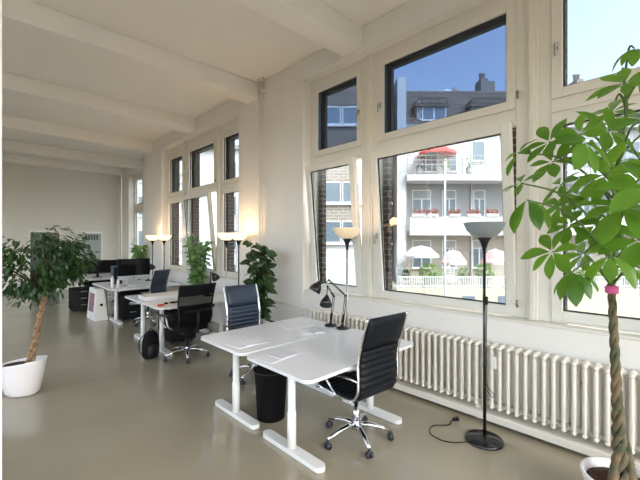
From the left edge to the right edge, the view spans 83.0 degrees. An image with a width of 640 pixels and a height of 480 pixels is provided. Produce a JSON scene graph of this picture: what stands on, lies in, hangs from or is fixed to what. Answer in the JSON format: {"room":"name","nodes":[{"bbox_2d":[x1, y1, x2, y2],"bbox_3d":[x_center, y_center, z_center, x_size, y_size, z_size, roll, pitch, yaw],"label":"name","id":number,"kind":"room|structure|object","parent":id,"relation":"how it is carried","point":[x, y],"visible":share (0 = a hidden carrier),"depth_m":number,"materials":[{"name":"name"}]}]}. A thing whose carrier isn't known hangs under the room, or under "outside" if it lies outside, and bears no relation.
{"room":"open-plan office","nodes":[
{"label":"open-plan office","id":0,"kind":"room"},
{"bbox_2d":[0,0,1,479],"bbox_3d":[-1.764,-0.530,1.730,0.365,4.420,0.100,0,0,-44],"label":"wall partition","id":1,"kind":"structure","parent":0,"point":[0,0],"depth_m":1.82,"materials":[{"name":"white"}]},
{"bbox_2d":[2,355,47,397],"bbox_3d":[-3.269,1.482,3.975,0.432,0.395,0.427,0,0,-44],"label":"pot","id":2,"kind":"object","parent":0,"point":[23,377],"depth_m":3.87,"materials":[{"name":"white ceramic"}]},
{"bbox_2d":[2,163,121,290],"bbox_3d":[-10.646,-0.530,10.989,8.350,4.420,0.200,0,0,-44],"label":"wall","id":3,"kind":"structure","parent":0,"point":[33,197],"depth_m":12.45,"materials":[{"name":"paint"}]},
{"bbox_2d":[28,231,60,289],"bbox_3d":[-9.291,0.670,12.234,0.890,2.020,0.130,0,0,-44],"label":"door","id":4,"kind":"structure","parent":3,"relation":"in","point":[32,263],"depth_m":12.06,"materials":[{"name":"white"}]},
{"bbox_2d":[2,152,123,175],"bbox_3d":[-10.380,-2.605,10.857,8.150,0.270,0.340,0,0,-44],"label":"ceiling beam","id":5,"kind":"structure","parent":3,"relation":"attached to","point":[10,158],"depth_m":12.20,"materials":[{"name":"paint"}]},
{"bbox_2d":[82,232,102,286],"bbox_3d":[-8.302,0.680,13.190,0.660,2.000,0.130,0,0,-44],"label":"door","id":6,"kind":"structure","parent":3,"relation":"in","point":[96,244],"depth_m":13.25,"materials":[{"name":"white"}]},
{"bbox_2d":[2,0,410,167],"bbox_3d":[-3.746,-2.865,4.167,8.800,0.250,19.600,0,0,-44],"label":"ceiling","id":7,"kind":"structure","parent":0,"point":[229,36],"depth_m":5.32,"materials":[{"name":"paint"}]},
{"bbox_2d":[2,289,590,479],"bbox_3d":[-3.746,1.780,4.167,8.800,0.200,19.600,0,0,-44],"label":"floor","id":8,"kind":"structure","parent":0,"point":[100,410],"depth_m":3.30,"materials":[{"name":"grey concrete"}]},
{"bbox_2d":[2,225,102,397],"bbox_3d":[-3.090,0.751,4.025,1.133,1.857,1.215,0,0,14],"label":"fig","id":9,"kind":"object","parent":8,"relation":"on","point":[23,377],"visible":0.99,"depth_m":3.91,"materials":[{"name":"green plant"}]},
{"bbox_2d":[69,286,89,312],"bbox_3d":[-5.767,1.407,8.751,0.420,0.545,0.578,0,0,-44],"label":"base cabinet","id":10,"kind":"object","parent":8,"relation":"on","point":[78,296],"visible":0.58,"depth_m":8.53,"materials":[{"name":"black"}]},
{"bbox_2d":[68,275,110,286],"bbox_3d":[-5.850,1.318,9.642,1.380,0.716,0.800,0,0,-44],"label":"desk","id":11,"kind":"object","parent":8,"relation":"on","point":[107,278],"visible":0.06,"depth_m":9.52,"materials":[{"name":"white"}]},
{"bbox_2d":[85,260,104,277],"bbox_3d":[-5.900,0.735,9.594,0.550,0.450,0.180,0,0,-44],"label":"monitor","id":12,"kind":"object","parent":11,"relation":"on","point":[100,268],"visible":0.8,"depth_m":9.58,"materials":[{"name":"black plastic"}]},
{"bbox_2d":[84,280,110,283],"bbox_3d":[-5.913,1.073,9.707,0.780,0.095,0.140,0,0,-44],"label":"cable tray","id":13,"kind":"object","parent":11,"relation":"on","point":[90,282],"depth_m":9.63,"materials":[{"name":"white"}]},
{"bbox_2d":[105,260,117,271],"bbox_3d":[-5.556,0.735,9.857,0.180,0.450,0.550,0,0,40],"label":"monitor","id":14,"kind":"object","parent":11,"relation":"on","point":[108,263],"visible":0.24,"depth_m":9.71,"materials":[{"name":"black plastic"}]},
{"bbox_2d":[67,274,113,301],"bbox_3d":[-6.434,1.318,10.247,1.380,0.716,0.800,0,0,-44],"label":"desk","id":15,"kind":"object","parent":8,"relation":"on","point":[112,292],"visible":0.16,"depth_m":10.37,"materials":[{"name":"white"}]},
{"bbox_2d":[87,286,107,320],"bbox_3d":[-4.840,1.329,7.865,0.264,0.702,0.640,0,0,-44],"label":"carton","id":16,"kind":"object","parent":8,"relation":"on","point":[97,309],"visible":1,"depth_m":7.66,"materials":[{"name":"white cardboard"}]},
{"bbox_2d":[89,292,94,311],"bbox_3d":[-4.917,1.315,7.791,0.034,0.390,0.400,0,0,-44],"label":"picture","id":17,"kind":"object","parent":16,"relation":"attached to","point":[92,294],"depth_m":7.77},
{"bbox_2d":[92,279,157,317],"bbox_3d":[-4.449,1.318,8.465,1.380,0.716,0.800,0,0,-44],"label":"desk","id":18,"kind":"object","parent":8,"relation":"on","point":[142,280],"visible":0.38,"depth_m":8.18,"materials":[{"name":"white"}]},
{"bbox_2d":[111,266,121,283],"bbox_3d":[-4.573,0.759,8.133,0.180,0.400,0.226,0,0,-44],"label":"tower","id":19,"kind":"object","parent":18,"relation":"on","point":[114,269],"visible":0.55,"depth_m":8.03,"materials":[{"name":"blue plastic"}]},
{"bbox_2d":[145,264,155,280],"bbox_3d":[-4.105,0.714,8.749,0.260,0.493,0.141,0,0,22],"label":"desk lamp","id":20,"kind":"object","parent":18,"relation":"on","point":[152,266],"visible":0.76,"depth_m":8.75,"materials":[{"name":"black metal"}]},
{"bbox_2d":[118,292,142,320],"bbox_3d":[-4.163,1.407,7.881,0.420,0.545,0.578,0,0,-44],"label":"base cabinet","id":21,"kind":"object","parent":8,"relation":"on","point":[126,310],"visible":0.58,"depth_m":7.65,"materials":[{"name":"black"}]},
{"bbox_2d":[129,243,147,293],"bbox_3d":[-4.987,0.868,10.008,0.460,1.624,0.446,0,0,4],"label":"fig","id":22,"kind":"object","parent":8,"relation":"on","point":[138,253],"visible":0.43,"depth_m":9.97,"materials":[{"name":"green plant"}]},
{"bbox_2d":[102,282,179,324],"bbox_3d":[-3.880,1.318,7.875,1.380,0.716,0.800,0,0,-44],"label":"desk","id":23,"kind":"object","parent":8,"relation":"on","point":[145,288],"visible":0.57,"depth_m":7.52,"materials":[{"name":"white"}]},
{"bbox_2d":[118,258,149,284],"bbox_3d":[-4.163,0.674,8.054,0.660,0.570,0.209,0,0,-44],"label":"computer","id":24,"kind":"object","parent":23,"relation":"on","point":[131,270],"visible":0.98,"depth_m":7.99,"materials":[{"name":"black"}]},
{"bbox_2d":[120,289,148,293],"bbox_3d":[-3.942,1.073,7.940,0.780,0.095,0.140,0,0,-44],"label":"cable tray","id":25,"kind":"object","parent":23,"relation":"on","point":[141,290],"depth_m":7.83,"materials":[{"name":"white"}]},
{"bbox_2d":[138,328,159,358],"bbox_3d":[-2.441,1.461,5.199,0.232,0.418,0.260,0,0,31],"label":"backpack","id":26,"kind":"object","parent":8,"relation":"on","point":[150,345],"visible":1,"depth_m":5.12,"materials":[{"name":"black fabric"}]},
{"bbox_2d":[129,269,170,326],"bbox_3d":[-3.472,1.127,7.350,0.671,1.100,0.622,0,0,16],"label":"office chair","id":27,"kind":"object","parent":8,"relation":"on","point":[159,280],"visible":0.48,"depth_m":7.25,"materials":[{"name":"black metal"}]},
{"bbox_2d":[152,269,169,283],"bbox_3d":[-3.196,0.708,7.274,0.099,0.261,0.436,0,0,16],"label":"cushion","id":28,"kind":"object","parent":27,"relation":"on","point":[159,276],"depth_m":7.25,"materials":[{"name":"blue leather"}]},
{"bbox_2d":[146,235,157,274],"bbox_3d":[-4.321,0.770,9.340,0.336,1.820,0.336,0,0,-44],"label":"floor lamp","id":29,"kind":"object","parent":8,"relation":"on","point":[152,238],"visible":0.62,"depth_m":9.27,"materials":[{"name":"black paint"}]},
{"bbox_2d":[157,235,170,269],"bbox_3d":[-3.826,0.770,8.886,0.336,1.820,0.336,0,0,-44],"label":"floor lamp","id":30,"kind":"object","parent":8,"relation":"on","point":[164,238],"visible":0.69,"depth_m":8.83,"materials":[{"name":"black paint"}]},
{"bbox_2d":[125,291,216,340],"bbox_3d":[-2.652,1.318,6.503,1.380,0.716,0.800,0,0,-44],"label":"desk","id":31,"kind":"object","parent":8,"relation":"on","point":[135,298],"visible":0.41,"depth_m":6.13,"materials":[{"name":"white wood"}]},
{"bbox_2d":[138,291,177,300],"bbox_3d":[-2.693,0.931,6.143,0.628,0.056,0.348,0,0,-44],"label":"flat box","id":32,"kind":"object","parent":31,"relation":"on","point":[155,296],"visible":0.77,"depth_m":6.01,"materials":[{"name":"white cardboard"}]},
{"bbox_2d":[139,295,177,300],"bbox_3d":[-2.693,0.937,6.143,0.620,0.045,0.340,0,0,-44],"label":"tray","id":33,"kind":"object","parent":32,"relation":"on","point":[144,297],"depth_m":5.98,"materials":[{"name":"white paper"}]},
{"bbox_2d":[158,310,195,344],"bbox_3d":[-2.432,1.407,6.161,0.420,0.545,0.578,0,0,-44],"label":"base cabinet","id":34,"kind":"object","parent":8,"relation":"on","point":[169,336],"visible":0.23,"depth_m":5.89,"materials":[{"name":"black"}]},
{"bbox_2d":[141,293,224,355],"bbox_3d":[-2.068,1.318,5.899,1.380,0.716,0.800,0,0,-44],"label":"desk","id":35,"kind":"object","parent":8,"relation":"on","point":[219,298],"visible":0.57,"depth_m":5.56,"materials":[{"name":"white"}]},
{"bbox_2d":[165,304,214,312],"bbox_3d":[-2.131,1.073,5.964,0.780,0.095,0.140,0,0,-44],"label":"cable tray","id":36,"kind":"object","parent":35,"relation":"on","point":[172,310],"depth_m":5.71,"materials":[{"name":"black metal"}]},
{"bbox_2d":[210,271,219,282],"bbox_3d":[-1.881,0.744,6.281,0.300,0.433,0.146,0,0,27],"label":"desk lamp","id":37,"kind":"object","parent":35,"relation":"on","point":[215,277],"visible":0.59,"depth_m":6.28,"materials":[{"name":"black metal"}]},
{"bbox_2d":[159,282,215,363],"bbox_3d":[-1.903,1.137,5.213,0.703,1.081,0.680,0,0,42],"label":"office chair","id":38,"kind":"object","parent":8,"relation":"on","point":[195,302],"visible":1,"depth_m":5.02,"materials":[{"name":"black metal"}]},
{"bbox_2d":[182,234,212,284],"bbox_3d":[-2.517,0.763,7.492,0.618,1.834,0.532,0,0,-44],"label":"fig","id":39,"kind":"object","parent":8,"relation":"on","point":[195,255],"visible":0.77,"depth_m":7.42,"materials":[{"name":"green plant"}]},
{"bbox_2d":[217,233,231,318],"bbox_3d":[-1.649,0.770,6.387,0.336,1.820,0.336,0,0,-44],"label":"floor lamp","id":40,"kind":"object","parent":8,"relation":"on","point":[225,237],"visible":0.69,"depth_m":6.31,"materials":[{"name":"black paint"}]},
{"bbox_2d":[229,233,247,284],"bbox_3d":[-1.398,0.770,6.227,0.336,1.820,0.336,0,0,-44],"label":"floor lamp","id":41,"kind":"object","parent":8,"relation":"on","point":[238,237],"visible":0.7,"depth_m":6.16,"materials":[{"name":"black paint"}]},
{"bbox_2d":[223,284,274,384],"bbox_3d":[-0.825,1.127,4.517,0.622,1.100,0.671,0,0,-42],"label":"office chair","id":42,"kind":"object","parent":8,"relation":"on","point":[242,302],"visible":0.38,"depth_m":4.66,"materials":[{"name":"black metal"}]},
{"bbox_2d":[225,284,257,306],"bbox_3d":[-1.019,0.708,4.727,0.436,0.261,0.099,0,0,-42],"label":"cushion","id":43,"kind":"object","parent":42,"relation":"on","point":[246,295],"depth_m":4.70,"materials":[{"name":"blue leather"}]},
{"bbox_2d":[239,240,277,323],"bbox_3d":[-0.905,0.834,5.534,0.530,1.693,0.591,0,0,-44],"label":"rubber plant","id":44,"kind":"object","parent":8,"relation":"on","point":[260,271],"visible":0.62,"depth_m":5.47,"materials":[{"name":"green plant"}]},
{"bbox_2d":[253,365,286,422],"bbox_3d":[-0.470,1.450,3.466,0.330,0.460,0.330,0,0,-44],"label":"wastebasket","id":45,"kind":"object","parent":8,"relation":"on","point":[270,386],"visible":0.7,"depth_m":3.34,"materials":[{"name":"black plastic"}]},
{"bbox_2d":[201,317,341,429],"bbox_3d":[-0.449,1.318,3.834,1.380,0.716,0.800,0,0,-44],"label":"desk","id":46,"kind":"object","parent":8,"relation":"on","point":[272,332],"visible":0.59,"depth_m":3.58,"materials":[{"name":"white"}]},
{"bbox_2d":[226,338,252,348],"bbox_3d":[-0.697,0.958,3.400,0.220,0.004,0.300,0,0,42],"label":"paper sheet","id":47,"kind":"object","parent":46,"relation":"on","point":[237,344],"visible":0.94,"depth_m":3.34,"materials":[{"name":"white paper"}]},
{"bbox_2d":[240,337,269,345],"bbox_3d":[-0.619,0.953,3.434,0.220,0.004,0.200,0,0,-32],"label":"paper sheet","id":48,"kind":"object","parent":47,"relation":"on","point":[254,341],"visible":1,"depth_m":3.42,"materials":[{"name":"white paper"}]},
{"bbox_2d":[279,322,313,329],"bbox_3d":[-0.268,0.958,4.106,0.340,0.004,0.220,0,0,-34],"label":"paper sheet","id":49,"kind":"object","parent":46,"relation":"on","point":[299,324],"visible":0.99,"depth_m":4.09,"materials":[{"name":"white paper"}]},
{"bbox_2d":[294,326,328,334],"bbox_3d":[-0.096,0.947,3.842,0.340,0.024,0.240,0,0,-12],"label":"open booklet","id":50,"kind":"object","parent":46,"relation":"on","point":[315,329],"visible":1,"depth_m":3.81,"materials":[{"name":"white paper"}]},
{"bbox_2d":[320,285,336,326],"bbox_3d":[0.093,0.734,4.091,0.196,0.453,0.145,0,0,-8],"label":"desk lamp","id":51,"kind":"object","parent":46,"relation":"on","point":[325,302],"visible":1,"depth_m":4.09,"materials":[{"name":"black metal"}]},
{"bbox_2d":[309,279,348,329],"bbox_3d":[0.096,0.689,3.994,0.446,0.543,0.140,0,0,12],"label":"desk lamp","id":52,"kind":"object","parent":46,"relation":"on","point":[316,287],"visible":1,"depth_m":3.97,"materials":[{"name":"black metal"}]},
{"bbox_2d":[247,329,412,472],"bbox_3d":[0.134,1.318,3.230,1.380,0.716,0.800,0,0,-44],"label":"desk","id":53,"kind":"object","parent":8,"relation":"on","point":[320,358],"visible":0.81,"depth_m":2.93,"materials":[{"name":"white laminate"}]},
{"bbox_2d":[253,350,293,363],"bbox_3d":[-0.372,0.958,3.005,0.210,0.004,0.300,0,0,38],"label":"paper sheet","id":54,"kind":"object","parent":53,"relation":"on","point":[266,358],"visible":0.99,"depth_m":2.94,"materials":[{"name":"white paper"}]},
{"bbox_2d":[267,349,299,358],"bbox_3d":[-0.307,0.953,3.054,0.170,0.004,0.210,0,0,44],"label":"paper sheet","id":55,"kind":"object","parent":54,"relation":"on","point":[282,354],"visible":1,"depth_m":3.03,"materials":[{"name":"white paper"}]},
{"bbox_2d":[333,227,360,372],"bbox_3d":[0.323,0.762,4.301,0.336,1.835,0.336,0,0,-44],"label":"floor lamp","id":56,"kind":"object","parent":8,"relation":"on","point":[346,233],"visible":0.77,"depth_m":4.25,"materials":[{"name":"black metal"}]},
{"bbox_2d":[316,311,407,458],"bbox_3d":[0.320,1.127,3.059,0.622,1.100,0.671,0,0,-40],"label":"office chair","id":57,"kind":"object","parent":8,"relation":"on","point":[377,372],"visible":0.97,"depth_m":2.89,"materials":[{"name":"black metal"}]},
{"bbox_2d":[362,312,405,351],"bbox_3d":[0.506,0.708,2.842,0.436,0.261,0.099,0,0,-40],"label":"headrest cover","id":58,"kind":"object","parent":57,"relation":"on","point":[384,332],"depth_m":2.81,"materials":[{"name":"black leather"}]},
{"bbox_2d":[274,301,639,454],"bbox_3d":[0.739,1.315,4.258,0.225,0.731,5.100,0,0,-44],"label":"radiator","id":59,"kind":"object","parent":8,"relation":"on","point":[535,383],"visible":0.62,"depth_m":3.16,"materials":[{"name":"beige metal"}]},
{"bbox_2d":[429,222,506,450],"bbox_3d":[1.262,0.763,3.107,0.445,1.837,0.593,0,0,-44],"label":"floor lamp","id":60,"kind":"object","parent":8,"relation":"on","point":[483,439],"visible":1,"depth_m":3.02,"materials":[{"name":"black metal"}]},
{"bbox_2d":[485,296,494,434],"bbox_3d":[1.419,1.042,3.040,0.121,1.155,0.032,0,0,-34],"label":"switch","id":61,"kind":"object","parent":60,"relation":"attached to","point":[486,298],"depth_m":3.03,"materials":[{"name":"black plastic"}]},
{"bbox_2d":[501,45,639,479],"bbox_3d":[1.771,0.267,2.178,1.528,2.825,0.865,0,0,-32],"label":"tree","id":62,"kind":"object","parent":8,"relation":"on","point":[609,231],"visible":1,"depth_m":2.04,"materials":[{"name":"green plant"}]},
{"bbox_2d":[172,0,567,323],"bbox_3d":[0.472,2.080,5.183,0.160,11.200,15.200,0,0,-44],"label":"wall","id":63,"kind":"structure","parent":0,"point":[387,162],"depth_m":5.53,"materials":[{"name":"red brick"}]},
{"bbox_2d":[174,157,181,191],"bbox_3d":[-3.534,-1.748,9.335,0.135,0.885,0.820,0,0,-44],"label":"trim","id":64,"kind":"structure","parent":63,"relation":"attached to","point":[176,161],"depth_m":9.58,"materials":[{"name":"grey"}]},
{"bbox_2d":[194,144,213,186],"bbox_3d":[-2.568,-1.748,8.335,0.135,0.885,1.240,0,0,-44],"label":"trim","id":65,"kind":"structure","parent":63,"relation":"attached to","point":[197,153],"depth_m":8.71,"materials":[{"name":"grey"}]},
{"bbox_2d":[229,134,238,178],"bbox_3d":[-1.645,-1.748,7.378,0.135,0.885,0.660,0,0,-44],"label":"trim","id":66,"kind":"structure","parent":63,"relation":"attached to","point":[232,139],"depth_m":7.57,"materials":[{"name":"grey"}]},
{"bbox_2d":[122,0,639,446],"bbox_3d":[-0.907,-0.530,6.770,0.900,4.420,19.400,0,0,-44],"label":"wall","id":67,"kind":"structure","parent":0,"point":[287,96],"depth_m":5.56,"materials":[{"name":"paint"}]},
{"bbox_2d":[2,139,141,168],"bbox_3d":[-9.025,-2.605,9.454,8.150,0.270,0.340,0,0,-44],"label":"ceiling beam","id":68,"kind":"structure","parent":67,"relation":"attached to","point":[12,146],"depth_m":10.75,"materials":[{"name":"paint"}]},
{"bbox_2d":[2,114,151,152],"bbox_3d":[-7.486,-2.605,7.465,7.600,0.270,0.340,0,0,-44],"label":"ceiling beam","id":69,"kind":"structure","parent":67,"relation":"attached to","point":[9,123],"depth_m":8.72,"materials":[{"name":"paint"}]},
{"bbox_2d":[2,71,194,132],"bbox_3d":[-5.639,-2.605,5.551,7.600,0.270,0.340,0,0,-44],"label":"ceiling beam","id":70,"kind":"structure","parent":67,"relation":"attached to","point":[15,85],"depth_m":6.71,"materials":[{"name":"paint"}]},
{"bbox_2d":[118,175,121,258],"bbox_3d":[-7.560,-0.530,13.691,0.135,4.420,0.068,0,0,-44],"label":"trim","id":71,"kind":"structure","parent":67,"relation":"attached to","point":[119,216],"depth_m":13.65,"materials":[{"name":"paint"}]},
{"bbox_2d":[2,0,257,103],"bbox_3d":[-3.916,-2.605,3.767,7.600,0.270,0.340,0,0,-44],"label":"ceiling beam","id":72,"kind":"structure","parent":67,"relation":"attached to","point":[24,17],"depth_m":4.79,"materials":[{"name":"paint"}]},
{"bbox_2d":[133,172,142,250],"bbox_3d":[-6.100,-0.835,12.564,0.240,3.170,2.150,0,0,-44],"label":"window","id":73,"kind":"structure","parent":67,"relation":"in","point":[138,208],"depth_m":13.25,"materials":[{"name":"white paint"}]},
{"bbox_2d":[162,117,238,280],"bbox_3d":[-2.749,-0.835,8.202,0.280,3.170,3.780,0,0,-44],"label":"window","id":74,"kind":"structure","parent":67,"relation":"in","point":[217,136],"depth_m":7.79,"materials":[{"name":"white paint"}]},
{"bbox_2d":[258,79,260,248],"bbox_3d":[-1.012,-0.530,6.154,0.105,4.420,0.068,0,0,-44],"label":"pipe","id":75,"kind":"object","parent":67,"relation":"attached to","point":[259,81],"depth_m":6.12,"materials":[{"name":"metal"}]},
{"bbox_2d":[260,77,265,323],"bbox_3d":[-0.963,-0.530,6.104,0.105,4.420,0.068,0,0,-44],"label":"pipe","id":76,"kind":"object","parent":67,"relation":"attached to","point":[261,78],"depth_m":6.08,"materials":[{"name":"metal"}]},
{"bbox_2d":[235,0,361,56],"bbox_3d":[-2.311,-2.605,2.105,7.600,0.270,0.340,0,0,-44],"label":"beam","id":77,"kind":"structure","parent":67,"relation":"attached to","point":[317,21],"depth_m":4.17,"materials":[{"name":"paint"}]},
{"bbox_2d":[304,0,639,340],"bbox_3d":[1.292,-0.835,4.014,0.285,3.170,4.220,0,0,-44],"label":"window","id":78,"kind":"structure","parent":67,"relation":"in","point":[493,68],"depth_m":3.79,"materials":[{"name":"white paint"}]},
{"bbox_2d":[348,368,639,466],"bbox_3d":[1.135,1.613,3.863,0.200,0.065,3.980,0,0,-44],"label":"trim","id":79,"kind":"structure","parent":67,"relation":"attached to","point":[576,443],"depth_m":3.17,"materials":[{"name":"white wood"}]},
{"label":"outside","id":80,"kind":"structure","parent":0,"visible":0},
{"bbox_3d":[23.461,7.830,43.508,85.800,0.300,150.000,0,0,-44],"label":"ground","id":81,"kind":"structure","parent":80,"visible":0},
{"bbox_2d":[139,145,238,271],"bbox_3d":[-12.000,0.691,27.450,13.392,13.978,7.500,0,0,0],"label":"apartment building","id":82,"kind":"structure","parent":81,"relation":"on","point":[206,158],"depth_m":24.00,"materials":[{"name":"white"}]},
{"bbox_2d":[326,160,392,295],"bbox_3d":[1.320,-0.712,22.925,5.118,16.784,7.150,0,0,0],"label":"apartment building","id":83,"kind":"structure","parent":81,"relation":"on","point":[338,196],"depth_m":19.50,"materials":[{"name":"grey"}]},
{"bbox_2d":[444,159,445,295],"bbox_3d":[5.870,1.903,17.000,0.140,11.554,0.133,0,0,0],"label":"flag pole","id":84,"kind":"object","parent":81,"relation":"on","point":[444,159],"visible":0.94,"depth_m":16.96,"materials":[{"name":"white metal"}]},
{"bbox_2d":[392,74,639,282],"bbox_3d":[14.909,-1.529,24.500,21.232,18.419,9.600,0,0,0],"label":"apartment building","id":85,"kind":"structure","parent":81,"relation":"on","point":[482,189],"depth_m":20.97,"materials":[{"name":"grey paint"}]},
{"bbox_2d":[411,208,425,216],"bbox_3d":[5.385,-1.570,19.871,0.848,0.466,0.404,0,0,0],"label":"flower box","id":86,"kind":"object","parent":85,"relation":"on","point":[421,210],"visible":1,"depth_m":19.79,"materials":[{"name":"white plastic"}]},
{"bbox_2d":[414,156,424,173],"bbox_3d":[5.490,-4.210,20.101,0.716,1.169,0.682,0,0,39],"label":"potted plant","id":87,"kind":"object","parent":85,"relation":"on","point":[417,168],"visible":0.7,"depth_m":20.00,"materials":[{"name":"green plant"}]},
{"bbox_2d":[413,241,429,246],"bbox_3d":[5.888,0.197,20.960,0.982,0.390,0.010,0,0,0],"label":"blind","id":88,"kind":"object","parent":85,"relation":"hanging from","point":[415,243],"depth_m":20.96,"materials":[{"name":"grey"}]},
{"bbox_2d":[413,191,429,198],"bbox_3d":[5.888,-2.679,20.960,0.982,0.440,0.010,0,0,0],"label":"blind","id":89,"kind":"object","parent":85,"relation":"hanging from","point":[416,194],"depth_m":20.96,"materials":[{"name":"grey fabric"}]},
{"bbox_2d":[426,209,438,216],"bbox_3d":[6.186,-1.565,19.875,0.796,0.455,0.449,0,0,0],"label":"flower box","id":90,"kind":"object","parent":85,"relation":"on","point":[429,214],"visible":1,"depth_m":19.79,"materials":[{"name":"white plastic"}]},
{"bbox_2d":[418,146,456,157],"bbox_3d":[6.577,-4.480,20.350,1.992,1.709,1.992,0,0,11],"label":"parasol","id":91,"kind":"object","parent":85,"relation":"on","point":[445,150],"visible":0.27,"depth_m":19.75,"materials":[{"name":"red fabric"}]},
{"bbox_2d":[440,156,450,173],"bbox_3d":[6.994,-4.186,20.097,0.717,1.120,0.747,0,0,0],"label":"potted plant","id":92,"kind":"object","parent":85,"relation":"on","point":[447,168],"visible":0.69,"depth_m":19.99,"materials":[{"name":"grey concrete"}]},
{"bbox_2d":[443,241,454,247],"bbox_3d":[7.483,0.197,20.960,0.692,0.390,0.010,0,0,0],"label":"blind","id":93,"kind":"object","parent":85,"relation":"hanging from","point":[449,244],"depth_m":20.96,"materials":[{"name":"grey"}]},
{"bbox_2d":[443,191,454,198],"bbox_3d":[7.483,-2.679,20.960,0.692,0.440,0.010,0,0,0],"label":"blind","id":94,"kind":"object","parent":85,"relation":"hanging from","point":[449,194],"depth_m":20.96,"materials":[{"name":"grey"}]},
{"bbox_2d":[448,208,460,216],"bbox_3d":[7.384,-1.571,19.881,0.806,0.467,0.434,0,0,0],"label":"flower box","id":95,"kind":"object","parent":85,"relation":"on","point":[450,214],"visible":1,"depth_m":19.79,"materials":[{"name":"white"}]},
{"bbox_2d":[463,157,473,173],"bbox_3d":[8.265,-4.170,20.110,0.731,1.089,0.726,0,0,0],"label":"potted plant","id":96,"kind":"object","parent":85,"relation":"on","point":[470,168],"visible":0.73,"depth_m":20.03,"materials":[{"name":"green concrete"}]},
{"bbox_2d":[466,208,480,216],"bbox_3d":[8.417,-1.567,19.879,0.872,0.460,0.417,0,0,0],"label":"flower box","id":97,"kind":"object","parent":85,"relation":"on","point":[472,214],"visible":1,"depth_m":19.79,"materials":[{"name":"white"}]},
{"bbox_2d":[473,241,481,247],"bbox_3d":[9.224,0.197,20.960,0.692,0.390,0.010,0,0,0],"label":"blind","id":98,"kind":"object","parent":85,"relation":"hanging from","point":[476,244],"depth_m":20.96,"materials":[{"name":"grey"}]},
{"bbox_2d":[474,191,483,198],"bbox_3d":[9.224,-2.679,20.960,0.576,0.440,0.010,0,0,0],"label":"blind","id":99,"kind":"object","parent":85,"relation":"hanging from","point":[477,194],"depth_m":20.96,"materials":[{"name":"grey"}]},
{"bbox_2d":[485,209,498,216],"bbox_3d":[9.457,-1.566,19.874,0.792,0.458,0.468,0,0,0],"label":"flower box","id":100,"kind":"object","parent":85,"relation":"on","point":[496,212],"visible":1,"depth_m":19.79,"materials":[{"name":"white"}]},
{"bbox_2d":[572,74,579,80],"bbox_3d":[16.423,-10.440,23.200,0.458,0.472,0.285,0,0,0],"label":"chimney pot","id":101,"kind":"object","parent":85,"relation":"on","point":[576,76],"depth_m":23.11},
{"bbox_2d":[392,276,639,334],"bbox_3d":[14.648,4.710,19.390,21.754,5.940,3.219,0,0,0],"label":"terrace","id":102,"kind":"object","parent":81,"relation":"on","point":[628,298],"visible":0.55,"depth_m":17.80,"materials":[{"name":"beige"}]},
{"bbox_2d":[396,267,403,283],"bbox_3d":[4.394,1.851,19.400,0.460,0.920,0.460,0,0,-23],"label":"garden chair","id":103,"kind":"object","parent":102,"relation":"on","point":[396,267],"visible":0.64,"depth_m":19.53,"materials":[{"name":"white plastic"}]},
{"bbox_2d":[401,269,410,284],"bbox_3d":[4.430,1.867,18.594,0.609,0.889,0.592,0,0,0],"label":"bush","id":104,"kind":"object","parent":102,"relation":"on","point":[407,270],"visible":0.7,"depth_m":18.53,"materials":[{"name":"green plant"}]},
{"bbox_2d":[404,246,438,284],"bbox_3d":[5.329,1.262,19.100,1.725,2.097,1.725,0,0,11],"label":"parasol","id":105,"kind":"object","parent":102,"relation":"on","point":[419,251],"visible":0.8,"depth_m":18.54,"materials":[{"name":"white fabric"}]},
{"bbox_2d":[417,263,443,284],"bbox_3d":[5.624,1.703,18.398,1.438,1.217,1.481,0,0,0],"label":"potted plant","id":106,"kind":"object","parent":102,"relation":"on","point":[427,265],"visible":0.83,"depth_m":18.18,"materials":[{"name":"green plant"}]},
{"bbox_2d":[424,278,436,284],"bbox_3d":[5.642,2.086,18.400,0.756,0.450,0.655,0,0,0],"label":"pot","id":107,"kind":"object","parent":106,"relation":"on","point":[424,278],"depth_m":18.12,"materials":[{"name":"grey concrete"}]},
{"bbox_2d":[443,266,454,282],"bbox_3d":[7.127,1.851,20.000,0.460,0.920,0.460,0,0,-11],"label":"garden chair","id":108,"kind":"object","parent":102,"relation":"on","point":[443,266],"visible":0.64,"depth_m":20.15,"materials":[{"name":"white plastic"}]},
{"bbox_2d":[446,268,453,284],"bbox_3d":[6.593,1.851,18.500,0.460,0.920,0.460,0,0,29],"label":"garden chair","id":109,"kind":"object","parent":102,"relation":"on","point":[446,268],"visible":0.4,"depth_m":18.64,"materials":[{"name":"white plastic"}]},
{"bbox_2d":[440,250,466,284],"bbox_3d":[7.091,1.370,19.300,1.299,1.881,1.299,0,0,11],"label":"parasol","id":110,"kind":"object","parent":102,"relation":"on","point":[453,257],"visible":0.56,"depth_m":18.87,"materials":[{"name":"white fabric"}]},
{"bbox_2d":[457,267,470,284],"bbox_3d":[7.444,1.823,18.712,0.773,0.975,0.801,0,0,-17],"label":"potted plant","id":111,"kind":"object","parent":102,"relation":"on","point":[462,268],"visible":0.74,"depth_m":18.65,"materials":[{"name":"green plant"}]},
{"bbox_2d":[473,263,494,284],"bbox_3d":[8.268,1.690,18.301,1.140,1.242,1.234,0,0,0],"label":"potted plant","id":112,"kind":"object","parent":102,"relation":"on","point":[488,265],"visible":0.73,"depth_m":18.18,"materials":[{"name":"green plant"}]},
{"bbox_2d":[480,249,503,284],"bbox_3d":[9.330,1.344,19.300,1.398,1.934,1.398,0,0,11],"label":"parasol","id":113,"kind":"object","parent":102,"relation":"on","point":[493,257],"visible":0.63,"depth_m":18.88,"materials":[{"name":"white fabric"}]},
{"bbox_2d":[574,269,601,280],"bbox_3d":[13.739,1.778,18.407,1.414,1.067,1.397,0,0,0],"label":"potted plant","id":114,"kind":"object","parent":102,"relation":"on","point":[582,270],"visible":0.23,"depth_m":18.26,"materials":[{"name":"green plant"}]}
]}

